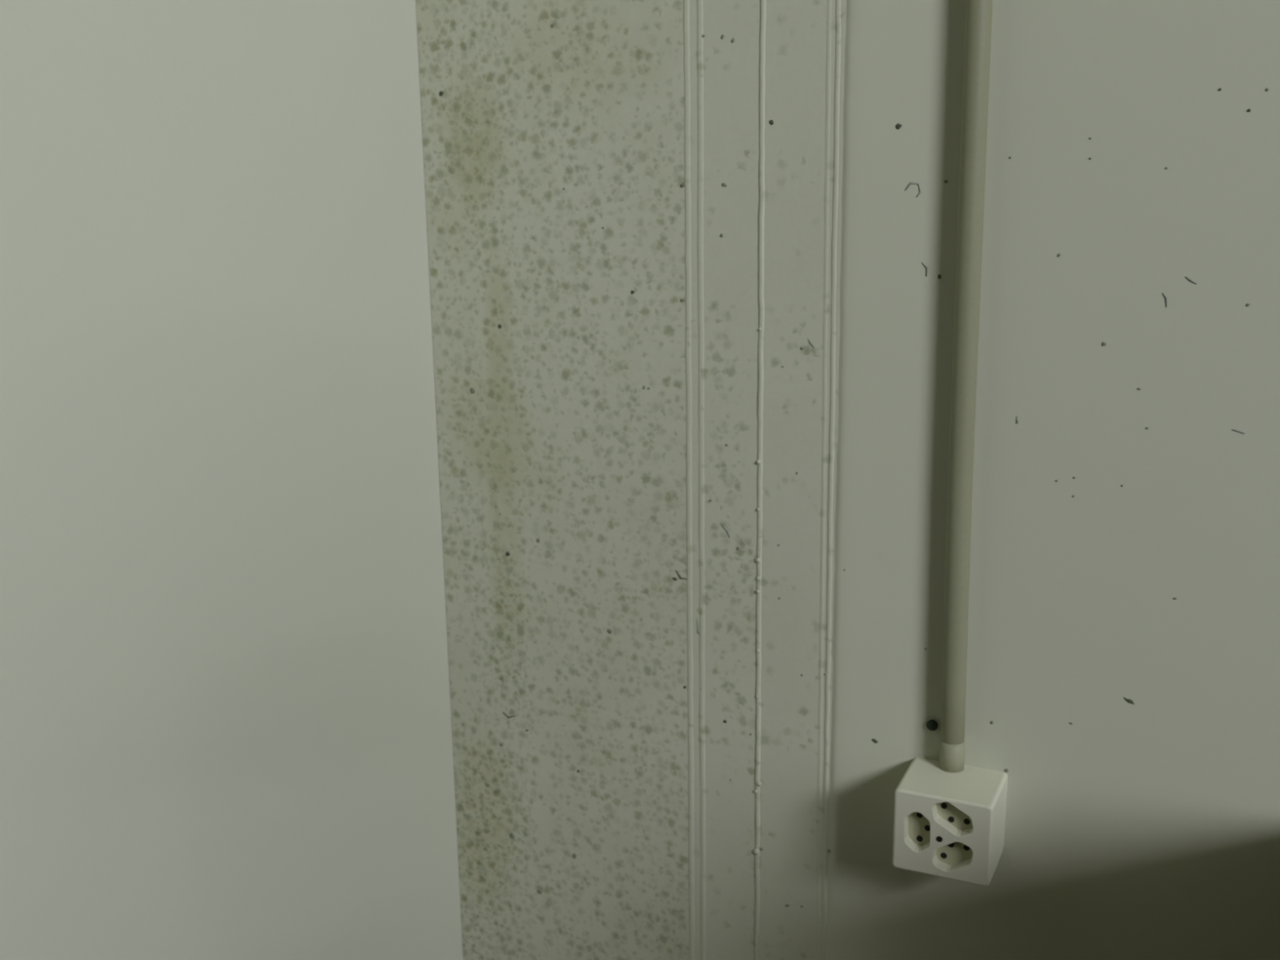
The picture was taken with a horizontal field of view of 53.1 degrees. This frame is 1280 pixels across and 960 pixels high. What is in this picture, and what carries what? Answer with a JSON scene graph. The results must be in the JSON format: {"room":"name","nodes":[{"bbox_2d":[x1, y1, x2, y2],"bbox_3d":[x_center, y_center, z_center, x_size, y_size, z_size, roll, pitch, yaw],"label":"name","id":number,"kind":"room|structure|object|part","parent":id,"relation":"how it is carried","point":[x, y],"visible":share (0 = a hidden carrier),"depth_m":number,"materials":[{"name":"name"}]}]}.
{"room":"basement room","nodes":[
{"label":"basement room","id":0,"kind":"room"},
{"bbox_2d":[0,0,463,959],"bbox_3d":[-0.335,-0.735,0.671,0.120,2.600,0.740,5,14,25],"label":"wall","id":1,"kind":"structure","parent":0,"point":[226,726],"depth_m":0.81,"materials":[{"name":"paint"}]},
{"bbox_2d":[416,0,1279,959],"bbox_3d":[2.112,-0.589,-0.131,5.000,2.600,0.123,5,14,25],"label":"wall","id":2,"kind":"structure","parent":0,"point":[1123,657],"depth_m":0.88,"materials":[{"name":"paint"}]},
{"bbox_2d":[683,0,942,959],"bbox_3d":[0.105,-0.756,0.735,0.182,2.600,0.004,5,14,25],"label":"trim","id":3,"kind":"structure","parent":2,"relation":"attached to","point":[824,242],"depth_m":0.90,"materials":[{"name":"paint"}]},
{"bbox_2d":[926,719,937,730],"bbox_3d":[0.206,0.172,0.903,0.008,0.008,0.006,5,14,25],"label":"nail","id":4,"kind":"object","parent":2,"relation":"attached to","point":[931,725],"visible":1,"depth_m":0.90,"materials":[{"name":"metal"}]},
{"bbox_2d":[892,757,1007,886],"bbox_3d":[0.214,0.234,0.884,0.066,0.059,0.056,5,14,25],"label":"wall socket","id":5,"kind":"object","parent":2,"relation":"attached to","point":[947,825],"visible":1,"depth_m":0.86,"materials":[{"name":"white plastic"}]},
{"bbox_2d":[907,812,929,845],"bbox_3d":[0.192,0.236,0.875,0.017,0.028,0.003,5,14,25],"label":"outlet","id":6,"kind":"object","parent":5,"relation":"attached to","point":[918,823],"depth_m":0.87,"materials":[{"name":"beige plastic"}]},
{"bbox_2d":[936,841,973,865],"bbox_3d":[0.213,0.251,0.867,0.026,0.022,0.003,5,14,25],"label":"outlet","id":7,"kind":"object","parent":5,"relation":"attached to","point":[948,853],"depth_m":0.87,"materials":[{"name":"beige plastic"}]},
{"bbox_2d":[936,801,973,830],"bbox_3d":[0.212,0.224,0.862,0.026,0.022,0.003,5,14,25],"label":"outlet","id":8,"kind":"object","parent":5,"relation":"attached to","point":[950,815],"depth_m":0.86,"materials":[{"name":"beige plastic"}]},
{"bbox_3d":[0.225,0.229,0.906,0.065,0.058,0.005,5,14,25],"label":"plate","id":9,"kind":"part","parent":5,"relation":"part of","materials":[{"name":"white plastic"}]},
{"bbox_2d":[939,0,992,773],"bbox_3d":[0.201,-0.902,0.647,0.020,2.265,0.017,5,14,25],"label":"conduit pipe","id":10,"kind":"object","parent":2,"relation":"attached to","point":[978,13],"visible":1,"depth_m":0.83,"materials":[{"name":"white plastic"}]}
]}

